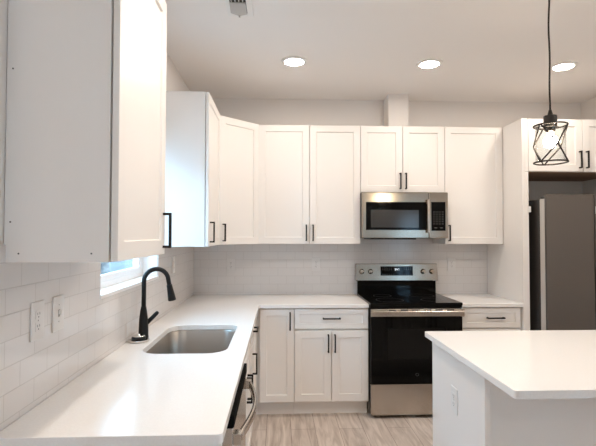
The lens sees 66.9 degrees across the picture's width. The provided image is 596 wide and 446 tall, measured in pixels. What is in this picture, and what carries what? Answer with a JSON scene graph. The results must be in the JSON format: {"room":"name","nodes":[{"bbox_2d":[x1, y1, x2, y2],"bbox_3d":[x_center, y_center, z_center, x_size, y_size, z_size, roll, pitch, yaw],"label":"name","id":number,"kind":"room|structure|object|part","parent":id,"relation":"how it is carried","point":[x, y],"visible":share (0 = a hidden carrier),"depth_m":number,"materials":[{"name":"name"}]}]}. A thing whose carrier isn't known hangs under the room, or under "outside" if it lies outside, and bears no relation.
{"room":"kitchen","nodes":[
{"label":"kitchen","id":0,"kind":"room"},
{"bbox_2d":[0,0,193,430],"bbox_3d":[-0.877,0.083,-0.044,0.158,2.790,8.650,0,-1,-2],"label":"wall","id":1,"kind":"structure","parent":0,"point":[95,327],"depth_m":1.61,"materials":[{"name":"white tile"}]},
{"bbox_2d":[30,300,44,341],"bbox_3d":[-0.861,0.322,1.491,0.007,0.126,0.080,0,-1,-2],"label":"outlet","id":2,"kind":"object","parent":1,"relation":"attached to","point":[36,308],"visible":1,"depth_m":1.48,"materials":[{"name":"white plastic"}]},
{"bbox_2d":[35,321,40,331],"bbox_3d":[-0.858,0.342,1.491,0.002,0.029,0.033,0,-1,-2],"label":"receptacle","id":3,"kind":"object","parent":2,"relation":"attached to","point":[37,323],"depth_m":1.49,"materials":[{"name":"grey plastic"}]},
{"bbox_2d":[36,309,40,319],"bbox_3d":[-0.858,0.302,1.492,0.002,0.029,0.033,0,-1,-2],"label":"receptacle","id":4,"kind":"object","parent":2,"relation":"attached to","point":[38,311],"depth_m":1.49,"materials":[{"name":"grey plastic"}]},
{"bbox_2d":[52,294,63,332],"bbox_3d":[-0.862,0.326,1.632,0.016,0.126,0.080,0,-1,-2],"label":"light switch","id":5,"kind":"object","parent":1,"relation":"attached to","point":[57,301],"visible":1,"depth_m":1.62,"materials":[{"name":"white plastic"}]},
{"bbox_2d":[4,0,171,261],"bbox_3d":[-0.693,-0.407,1.619,0.363,1.062,0.557,0,-1,-2],"label":"upper cabinet","id":6,"kind":"object","parent":1,"relation":"attached to","point":[86,102],"visible":1,"depth_m":1.34,"materials":[{"name":"white paint"}]},
{"bbox_3d":[-0.556,-0.407,1.626,0.020,1.058,0.552,0,-1,-2],"label":"door","id":7,"kind":"part","parent":6,"relation":"part of","materials":[{"name":"white paint"}]},
{"bbox_3d":[-0.540,0.030,1.862,0.034,0.145,0.012,0,-1,-2],"label":"handle","id":8,"kind":"part","parent":6,"relation":"part of","materials":[{"name":"black metal"}]},
{"bbox_2d":[0,245,193,430],"bbox_3d":[-0.924,0.369,2.764,0.008,0.536,3.007,0,-1,-2],"label":"backsplash","id":9,"kind":"structure","parent":1,"relation":"attached to","point":[95,327],"depth_m":1.68,"materials":[{"name":"white tile"}]},
{"bbox_2d":[100,255,158,298],"bbox_3d":[-0.983,-0.115,2.524,0.157,0.941,0.978,0,-1,-2],"label":"window","id":10,"kind":"structure","parent":1,"relation":"in","point":[112,283],"depth_m":2.62,"materials":[{"name":"white paint"}]},
{"bbox_3d":[-1.032,-0.111,2.522,0.044,0.837,0.876,0,-1,-2],"label":"sash","id":11,"kind":"part","parent":10,"relation":"part of","materials":[{"name":"white plastic"}]},
{"bbox_3d":[-1.037,-0.121,2.522,0.050,0.917,0.966,0,-1,-2],"label":"frame","id":12,"kind":"part","parent":10,"relation":"part of","materials":[{"name":"white plastic"}]},
{"bbox_3d":[-0.966,0.347,2.513,0.122,0.018,0.978,0,-1,-2],"label":"sill","id":13,"kind":"part","parent":10,"relation":"part of","materials":[{"name":"white paint"}]},
{"bbox_2d":[172,256,174,273],"bbox_3d":[-0.944,0.319,3.424,0.007,0.126,0.080,0,-1,-2],"label":"outlet","id":14,"kind":"object","parent":1,"relation":"attached to","point":[173,258],"visible":1,"depth_m":3.41,"materials":[{"name":"white plastic"}]},
{"bbox_2d":[165,91,219,246],"bbox_3d":[-0.769,-0.362,3.372,0.362,1.062,0.602,0,-1,-2],"label":"upper cabinet","id":15,"kind":"object","parent":1,"relation":"attached to","point":[192,153],"visible":0.88,"depth_m":3.08,"materials":[{"name":"white paint"}]},
{"bbox_3d":[-0.632,-0.361,3.377,0.020,1.058,0.599,0,-1,-2],"label":"door","id":16,"kind":"part","parent":15,"relation":"part of","materials":[{"name":"white paint"}]},
{"bbox_3d":[-0.596,0.064,3.141,0.034,0.145,0.012,0,-1,-2],"label":"handle","id":17,"kind":"part","parent":15,"relation":"part of","materials":[{"name":"black metal"}]},
{"bbox_2d":[101,262,110,273],"bbox_3d":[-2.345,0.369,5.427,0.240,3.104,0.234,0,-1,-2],"label":"window pane","id":18,"kind":"object","parent":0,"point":[105,266],"visible":0.08,"depth_m":5.36,"materials":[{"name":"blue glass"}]},
{"bbox_2d":[110,259,132,271],"bbox_3d":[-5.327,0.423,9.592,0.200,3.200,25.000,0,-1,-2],"label":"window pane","id":19,"kind":"structure","parent":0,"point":[120,265],"depth_m":13.87,"materials":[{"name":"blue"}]},
{"bbox_2d":[250,409,432,445],"bbox_3d":[1.089,1.545,0.078,4.105,0.120,8.800,0,-1,-2],"label":"floor","id":20,"kind":"structure","parent":0,"point":[307,429],"depth_m":3.43,"materials":[{"name":"brown wood"}]},
{"bbox_2d":[222,363,256,445],"bbox_3d":[-0.512,1.089,1.794,0.692,0.876,0.613,0,-1,-2],"label":"dishwasher","id":21,"kind":"object","parent":20,"relation":"on","point":[238,426],"visible":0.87,"depth_m":1.69,"materials":[{"name":"grey metal"}]},
{"bbox_3d":[-0.261,1.054,1.806,0.058,0.717,0.613,0,-1,-2],"label":"door","id":22,"kind":"part","parent":21,"relation":"part of","materials":[{"name":"silver metal"}]},
{"bbox_3d":[-0.199,0.738,1.816,0.067,0.036,0.590,0,-1,-2],"label":"handle","id":23,"kind":"part","parent":21,"relation":"part of","materials":[{"name":"silver metal"}]},
{"bbox_2d":[244,336,252,445],"bbox_3d":[-0.583,1.106,2.562,0.652,0.882,0.911,0,-1,-2],"label":"base cabinet","id":24,"kind":"object","parent":20,"relation":"on","point":[249,401],"visible":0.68,"depth_m":2.79,"materials":[{"name":"white paint"}]},
{"bbox_3d":[-0.291,1.130,2.345,0.020,0.573,0.452,0,-1,-2],"label":"door","id":25,"kind":"part","parent":24,"relation":"part of","materials":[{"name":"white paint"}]},
{"bbox_3d":[-0.301,0.754,2.583,0.020,0.164,0.908,0,-1,-2],"label":"false drawer","id":26,"kind":"part","parent":24,"relation":"part of","materials":[{"name":"white paint"}]},
{"bbox_3d":[-0.311,1.142,2.801,0.020,0.573,0.452,0,-1,-2],"label":"door","id":27,"kind":"part","parent":24,"relation":"part of","materials":[{"name":"white paint"}]},
{"bbox_3d":[-0.273,0.947,2.553,0.034,0.145,0.012,0,-1,-2],"label":"handle","id":28,"kind":"part","parent":24,"relation":"part of","materials":[{"name":"black metal"}]},
{"bbox_2d":[251,321,258,436],"bbox_3d":[-0.616,1.125,3.314,0.652,0.882,0.588,0,-1,-2],"label":"base cabinet","id":29,"kind":"object","parent":20,"relation":"on","point":[254,354],"visible":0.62,"depth_m":3.37,"materials":[{"name":"white paint"}]},
{"bbox_3d":[-0.334,1.156,3.326,0.020,0.573,0.585,0,-1,-2],"label":"door","id":30,"kind":"part","parent":29,"relation":"part of","materials":[{"name":"white paint"}]},
{"bbox_3d":[-0.333,0.773,3.336,0.020,0.164,0.585,0,-1,-2],"label":"drawer","id":31,"kind":"part","parent":29,"relation":"part of","materials":[{"name":"white paint"}]},
{"bbox_3d":[-0.297,0.974,3.117,0.034,0.145,0.012,0,-1,-2],"label":"handle","id":32,"kind":"part","parent":29,"relation":"part of","materials":[{"name":"black metal"}]},
{"bbox_2d":[256,308,293,413],"bbox_3d":[-0.506,1.142,3.937,0.924,0.882,0.652,0,-1,-2],"label":"base cabinet","id":33,"kind":"object","parent":20,"relation":"on","point":[275,334],"visible":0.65,"depth_m":3.67,"materials":[{"name":"white paint"}]},
{"bbox_2d":[0,294,368,445],"bbox_3d":[-0.151,0.654,2.788,1.539,0.030,3.010,0,-1,-2],"label":"countertop","id":34,"kind":"structure","parent":33,"relation":"on","point":[132,396],"depth_m":1.64,"materials":[{"name":"white stone"}]},
{"bbox_2d":[128,334,149,342],"bbox_3d":[-0.845,0.607,2.392,0.112,0.040,0.112,0,-1,-2],"label":"strainer","id":35,"kind":"object","parent":34,"relation":"on","point":[138,338],"visible":1,"depth_m":2.37,"materials":[{"name":"silver metal"}]},
{"bbox_3d":[-0.845,0.594,2.392,0.062,0.014,0.062,0,-1,-2],"label":"knob","id":36,"kind":"part","parent":35,"relation":"part of","materials":[{"name":"silver metal"}]},
{"bbox_2d":[132,336,145,340],"bbox_3d":[-0.845,0.613,2.392,0.072,0.022,0.072,0,-1,-2],"label":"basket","id":37,"kind":"object","parent":35,"relation":"on","point":[135,338],"depth_m":2.36,"materials":[{"name":"black metal"}]},
{"bbox_2d":[138,267,175,337],"bbox_3d":[-0.786,0.438,2.523,0.204,0.386,0.056,1,-2,-30],"label":"faucet","id":38,"kind":"object","parent":34,"relation":"on","point":[144,321],"visible":0.94,"depth_m":2.48,"materials":[{"name":"black metal"}]},
{"bbox_3d":[-0.813,0.528,2.507,0.078,0.075,0.024,1,-2,-31],"label":"lever","id":39,"kind":"part","parent":38,"relation":"part of","materials":[{"name":"black metal"}]},
{"bbox_3d":[-0.789,0.358,2.521,0.163,0.226,0.025,1,-2,-28],"label":"spout","id":40,"kind":"part","parent":38,"relation":"part of","materials":[{"name":"black metal"}]},
{"bbox_2d":[146,330,235,353],"bbox_3d":[-0.569,0.773,2.485,0.455,0.223,0.720,0,-1,-2],"label":"sink","id":41,"kind":"object","parent":34,"relation":"in","point":[180,341],"visible":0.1,"depth_m":2.82,"materials":[{"name":"silver metal"}]},
{"bbox_3d":[-0.064,0.797,3.655,0.012,0.145,0.034,0,-1,-2],"label":"handle","id":42,"kind":"part","parent":33,"relation":"part of","materials":[{"name":"black metal"}]},
{"bbox_2d":[294,308,367,413],"bbox_3d":[0.261,1.144,3.970,0.608,0.882,0.652,0,-1,-2],"label":"base cabinet","id":43,"kind":"object","parent":20,"relation":"on","point":[331,344],"visible":0.91,"depth_m":3.69,"materials":[{"name":"white paint"}]},
{"bbox_3d":[0.121,1.166,3.681,0.300,0.573,0.020,0,-1,-2],"label":"door","id":44,"kind":"part","parent":43,"relation":"part of","materials":[{"name":"white paint"}]},
{"bbox_3d":[0.274,0.784,3.697,0.605,0.164,0.020,0,-1,-2],"label":"drawer","id":45,"kind":"part","parent":43,"relation":"part of","materials":[{"name":"white paint"}]},
{"bbox_3d":[0.275,0.778,3.670,0.145,0.012,0.034,0,-1,-2],"label":"handle","id":46,"kind":"part","parent":43,"relation":"part of","materials":[{"name":"black metal"}]},
{"bbox_3d":[0.301,0.980,3.666,0.012,0.145,0.034,0,-1,-2],"label":"handle","id":47,"kind":"part","parent":43,"relation":"part of","materials":[{"name":"black metal"}]},
{"bbox_3d":[0.425,1.166,3.694,0.300,0.573,0.020,0,-1,-2],"label":"door","id":48,"kind":"part","parent":43,"relation":"part of","materials":[{"name":"white paint"}]},
{"bbox_2d":[355,263,464,415],"bbox_3d":[0.946,0.981,3.974,0.780,1.209,0.695,0,-1,-2],"label":"range","id":49,"kind":"object","parent":20,"relation":"on","point":[403,300],"visible":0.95,"depth_m":3.65,"materials":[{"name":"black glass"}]},
{"bbox_3d":[0.933,0.466,4.295,0.780,0.162,0.080,0,-1,-2],"label":"control panel","id":50,"kind":"part","parent":49,"relation":"part of","materials":[{"name":"silver metal"}]},
{"bbox_3d":[0.962,1.425,3.656,0.752,0.246,0.032,0,-1,-2],"label":"storage drawer","id":51,"kind":"part","parent":49,"relation":"part of","materials":[{"name":"silver metal"}]},
{"bbox_2d":[357,293,462,305],"bbox_3d":[0.951,0.668,3.967,0.760,0.024,0.615,0,-1,-2],"label":"cooktop","id":52,"kind":"object","parent":49,"relation":"in","point":[373,299],"depth_m":3.85,"materials":[{"name":"black glass"}]},
{"bbox_3d":[0.963,0.996,3.667,0.752,0.596,0.032,0,-1,-2],"label":"oven door","id":53,"kind":"part","parent":49,"relation":"part of","materials":[{"name":"black glass"}]},
{"bbox_3d":[0.963,0.684,3.683,0.756,0.021,0.022,0,-1,-2],"label":"rail","id":54,"kind":"part","parent":49,"relation":"part of","materials":[{"name":"black glass"}]},
{"bbox_3d":[0.968,0.702,3.647,0.761,0.018,0.023,0,-1,-2],"label":"vent trim","id":55,"kind":"part","parent":49,"relation":"part of","materials":[{"name":"silver metal"}]},
{"bbox_3d":[0.968,0.734,3.647,0.761,0.046,0.024,0,-1,-2],"label":"oven handle","id":56,"kind":"part","parent":49,"relation":"part of","materials":[{"name":"silver metal"}]},
{"bbox_2d":[462,307,520,330],"bbox_3d":[1.593,1.147,4.027,0.523,0.882,0.652,0,-1,-2],"label":"base cabinet","id":57,"kind":"object","parent":20,"relation":"on","point":[475,318],"visible":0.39,"depth_m":3.75,"materials":[{"name":"white paint"}]},
{"bbox_2d":[440,293,522,306],"bbox_3d":[1.593,0.689,4.048,0.526,0.030,0.642,0,-1,-2],"label":"countertop","id":58,"kind":"structure","parent":57,"relation":"on","point":[470,299],"depth_m":3.90,"materials":[{"name":"white stone"}]},
{"bbox_3d":[1.605,1.169,3.745,0.496,0.573,0.020,0,-1,-2],"label":"door","id":59,"kind":"part","parent":57,"relation":"part of","materials":[{"name":"white paint"}]},
{"bbox_3d":[1.637,0.785,3.729,0.145,0.012,0.034,0,-1,-2],"label":"handle","id":60,"kind":"part","parent":57,"relation":"part of","materials":[{"name":"black metal"}]},
{"bbox_2d":[487,118,530,330],"bbox_3d":[1.900,0.360,4.076,0.085,2.460,0.643,0,-1,-2],"label":"panel","id":61,"kind":"object","parent":20,"relation":"on","point":[508,277],"visible":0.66,"depth_m":3.90,"materials":[{"name":"white paint"}]},
{"bbox_2d":[432,342,595,445],"bbox_3d":[1.506,1.102,2.318,1.438,0.882,0.709,0,-1,-2],"label":"kitchen island","id":62,"kind":"object","parent":20,"relation":"on","point":[487,415],"visible":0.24,"depth_m":1.97,"materials":[{"name":"white paint"}]},
{"bbox_2d":[451,385,457,415],"bbox_3d":[0.789,0.893,2.278,0.007,0.126,0.080,0,-1,-2],"label":"outlet","id":63,"kind":"object","parent":62,"relation":"attached to","point":[454,392],"visible":1,"depth_m":2.27,"materials":[{"name":"white plastic"}]},
{"bbox_3d":[0.802,1.100,2.283,0.020,0.882,0.650,0,-1,-2],"label":"panel","id":64,"kind":"part","parent":62,"relation":"part of","materials":[{"name":"white paint"}]},
{"bbox_3d":[0.816,1.092,1.946,0.027,0.882,0.024,0,-1,-2],"label":"corner post","id":65,"kind":"part","parent":62,"relation":"part of","materials":[{"name":"white paint"}]},
{"bbox_2d":[425,330,595,398],"bbox_3d":[1.515,0.641,2.180,1.498,0.030,1.015,0,-1,-2],"label":"countertop","id":66,"kind":"structure","parent":62,"relation":"on","point":[526,364],"depth_m":2.07,"materials":[{"name":"white stone"}]},
{"bbox_3d":[1.521,1.094,1.990,1.383,0.882,0.018,0,-1,-2],"label":"panel","id":67,"kind":"part","parent":62,"relation":"part of","materials":[{"name":"white paint"}]},
{"bbox_2d":[529,194,595,329],"bbox_3d":[2.400,0.681,3.987,0.813,1.814,0.771,0,-1,-2],"label":"refrigerator","id":68,"kind":"object","parent":20,"relation":"on","point":[562,227],"visible":0.48,"depth_m":3.66,"materials":[{"name":"grey metal"}]},
{"bbox_3d":[2.618,0.366,3.681,0.405,1.199,0.026,0,-1,-2],"label":"door","id":69,"kind":"part","parent":68,"relation":"part of","materials":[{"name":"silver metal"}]},
{"bbox_2d":[165,0,595,102],"bbox_3d":[1.093,-1.364,0.154,4.105,0.120,8.800,0,-1,-2],"label":"ceiling","id":70,"kind":"structure","parent":0,"point":[489,50],"depth_m":3.17,"materials":[{"name":"white paint"}]},
{"bbox_2d":[225,0,253,17],"bbox_3d":[-0.332,-1.235,2.497,0.150,0.020,0.390,0,-1,-2],"label":"ceiling vent","id":71,"kind":"object","parent":70,"relation":"in","point":[239,8],"visible":1,"depth_m":2.58,"materials":[{"name":"white plastic"}]},
{"bbox_2d":[281,56,306,66],"bbox_3d":[-0.029,-1.215,3.401,0.196,0.011,0.196,0,-1,-2],"label":"recessed light","id":72,"kind":"object","parent":70,"relation":"in","point":[291,61],"visible":1,"depth_m":3.38,"materials":[{"name":"white plastic"}]},
{"bbox_2d":[416,59,442,68],"bbox_3d":[1.003,-1.212,3.445,0.196,0.011,0.196,0,-1,-2],"label":"recessed light","id":73,"kind":"object","parent":70,"relation":"in","point":[427,63],"visible":1,"depth_m":3.42,"materials":[{"name":"white plastic"}]},
{"bbox_2d":[532,0,568,165],"bbox_3d":[1.231,-0.769,2.207,0.155,0.958,0.155,0,-1,-2],"label":"pendant lamp","id":74,"kind":"object","parent":70,"relation":"hanging from","point":[550,121],"visible":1,"depth_m":2.19,"materials":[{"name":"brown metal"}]},
{"bbox_3d":[1.231,-0.879,2.210,0.015,0.688,0.014,0,-1,-2],"label":"cord","id":75,"kind":"part","parent":74,"relation":"part of","materials":[{"name":"black rubber"}]},
{"bbox_2d":[545,126,555,131],"bbox_3d":[1.230,-0.455,2.199,0.046,0.022,0.046,0,-1,-2],"label":"socket","id":76,"kind":"object","parent":74,"relation":"attached to","point":[550,128],"depth_m":2.18,"materials":[{"name":"silver metal"}]},
{"bbox_3d":[1.230,-0.404,2.198,0.064,0.078,0.064,0,-1,-2],"label":"bulb","id":77,"kind":"part","parent":74,"relation":"part of","materials":[{"name":"white glass"}]},
{"bbox_2d":[551,61,577,70],"bbox_3d":[2.055,-1.209,3.491,0.196,0.011,0.196,0,-1,-2],"label":"recessed light","id":78,"kind":"object","parent":70,"relation":"in","point":[562,66],"visible":0.97,"depth_m":3.47,"materials":[{"name":"white plastic"}]},
{"bbox_2d":[194,98,581,294],"bbox_3d":[0.904,0.202,4.432,4.105,2.790,0.158,0,-1,-2],"label":"wall","id":79,"kind":"structure","parent":0,"point":[259,268],"depth_m":4.35,"materials":[{"name":"white paint"}]},
{"bbox_2d":[227,258,234,271],"bbox_3d":[-0.636,0.398,4.277,0.080,0.126,0.007,0,-1,-2],"label":"outlet","id":80,"kind":"object","parent":79,"relation":"attached to","point":[230,261],"visible":1,"depth_m":4.27,"materials":[{"name":"white plastic"}]},
{"bbox_2d":[220,115,258,244],"bbox_3d":[-0.662,-0.346,3.988,0.630,1.062,0.633,0,-1,-2],"label":"upper cabinet","id":81,"kind":"object","parent":79,"relation":"attached to","point":[239,139],"visible":0.61,"depth_m":3.83,"materials":[{"name":"white paint"}]},
{"bbox_3d":[-0.601,0.078,3.679,0.034,0.145,0.012,-1,-2,43],"label":"handle","id":82,"kind":"part","parent":81,"relation":"part of","materials":[{"name":"black metal"}]},
{"bbox_2d":[258,125,359,243],"bbox_3d":[0.097,-0.340,4.156,0.910,1.062,0.362,0,-1,-2],"label":"upper cabinet","id":83,"kind":"object","parent":79,"relation":"attached to","point":[309,176],"visible":1,"depth_m":4.01,"materials":[{"name":"white paint"}]},
{"bbox_3d":[-0.125,-0.344,4.010,0.451,1.058,0.020,0,-1,-2],"label":"door","id":84,"kind":"part","parent":83,"relation":"part of","materials":[{"name":"white paint"}]},
{"bbox_3d":[0.133,0.087,3.983,0.012,0.145,0.034,0,-1,-2],"label":"handle","id":85,"kind":"part","parent":83,"relation":"part of","materials":[{"name":"black metal"}]},
{"bbox_3d":[0.330,-0.343,4.029,0.451,1.058,0.020,0,-1,-2],"label":"door","id":86,"kind":"part","parent":83,"relation":"part of","materials":[{"name":"white paint"}]},
{"bbox_2d":[312,258,319,270],"bbox_3d":[0.173,0.395,4.312,0.080,0.126,0.007,0,-1,-2],"label":"outlet","id":87,"kind":"object","parent":79,"relation":"attached to","point":[315,261],"visible":1,"depth_m":4.31,"materials":[{"name":"white plastic"}]},
{"bbox_2d":[194,238,487,294],"bbox_3d":[0.424,0.412,4.330,2.838,0.536,0.008,0,-1,-2],"label":"backsplash","id":88,"kind":"structure","parent":79,"relation":"attached to","point":[259,268],"depth_m":4.32,"materials":[{"name":"white tile"}]},
{"bbox_2d":[360,126,443,192],"bbox_3d":[0.934,-0.570,4.199,0.762,0.598,0.362,0,-1,-2],"label":"upper cabinet","id":89,"kind":"object","parent":79,"relation":"attached to","point":[392,158],"visible":0.86,"depth_m":4.06,"materials":[{"name":"white paint"}]},
{"bbox_3d":[0.749,-0.574,4.054,0.377,0.594,0.020,0,-1,-2],"label":"door","id":90,"kind":"part","parent":89,"relation":"part of","materials":[{"name":"white paint"}]},
{"bbox_2d":[384,94,408,126],"bbox_3d":[0.931,-1.032,4.293,0.188,0.328,0.199,0,-1,-2],"label":"trim","id":91,"kind":"structure","parent":89,"relation":"on","point":[396,106],"depth_m":4.20,"materials":[{"name":"white paint"}]},
{"bbox_3d":[0.916,-0.375,4.029,0.012,0.145,0.034,0,-1,-2],"label":"handle","id":92,"kind":"part","parent":89,"relation":"part of","materials":[{"name":"black metal"}]},
{"bbox_2d":[360,192,447,238],"bbox_3d":[0.934,-0.059,4.137,0.763,0.418,0.442,0,-1,-2],"label":"microwave","id":93,"kind":"object","parent":89,"relation":"attached to","point":[383,215],"visible":0.98,"depth_m":3.95,"materials":[{"name":"grey metal"}]},
{"bbox_3d":[0.862,-0.061,3.951,0.535,0.246,0.003,0,-1,-2],"label":"door glass","id":94,"kind":"part","parent":93,"relation":"part of","materials":[{"name":"black glass"}]},
{"bbox_3d":[1.142,-0.060,3.946,0.028,0.290,0.042,0,-1,-2],"label":"handle","id":95,"kind":"part","parent":93,"relation":"part of","materials":[{"name":"silver metal"}]},
{"bbox_3d":[1.131,-0.573,4.070,0.377,0.594,0.020,0,-1,-2],"label":"door","id":96,"kind":"part","parent":89,"relation":"part of","materials":[{"name":"white paint"}]},
{"bbox_2d":[447,258,455,270],"bbox_3d":[1.487,0.399,4.368,0.080,0.126,0.007,0,-1,-2],"label":"outlet","id":97,"kind":"object","parent":79,"relation":"attached to","point":[451,262],"visible":1,"depth_m":4.37,"materials":[{"name":"white plastic"}]},
{"bbox_2d":[433,127,502,243],"bbox_3d":[1.583,-0.336,4.221,0.534,1.062,0.362,0,-1,-2],"label":"upper cabinet","id":98,"kind":"object","parent":79,"relation":"attached to","point":[473,168],"visible":0.94,"depth_m":4.08,"materials":[{"name":"white paint"}]},
{"bbox_3d":[1.358,0.090,4.036,0.012,0.145,0.034,0,-1,-2],"label":"handle","id":99,"kind":"part","parent":98,"relation":"part of","materials":[{"name":"black metal"}]},
{"bbox_2d":[524,119,595,180],"bbox_3d":[2.353,-0.645,4.105,0.937,0.449,0.675,0,-1,-2],"label":"upper cabinet","id":100,"kind":"object","parent":79,"relation":"attached to","point":[579,142],"visible":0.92,"depth_m":3.80,"materials":[{"name":"white paint"}]},
{"bbox_3d":[2.166,-0.655,3.804,0.466,0.441,0.020,0,-1,-2],"label":"door","id":101,"kind":"part","parent":100,"relation":"part of","materials":[{"name":"white paint"}]},
{"bbox_3d":[2.372,-0.533,3.782,0.012,0.145,0.034,0,-1,-2],"label":"handle","id":102,"kind":"part","parent":100,"relation":"part of","materials":[{"name":"black metal"}]},
{"bbox_3d":[2.432,-0.532,3.785,0.012,0.145,0.034,0,-1,-2],"label":"handle","id":103,"kind":"part","parent":100,"relation":"part of","materials":[{"name":"black metal"}]},
{"bbox_3d":[2.618,-0.654,3.823,0.428,0.441,0.020,0,-1,-2],"label":"door","id":104,"kind":"part","parent":100,"relation":"part of","materials":[{"name":"white paint"}]},
{"bbox_2d":[581,97,595,194],"bbox_3d":[3.070,0.093,0.127,0.150,2.790,8.650,0,-1,-2],"label":"wall","id":105,"kind":"structure","parent":0,"point":[588,108],"depth_m":4.36,"materials":[{"name":"white paint"}]}
]}

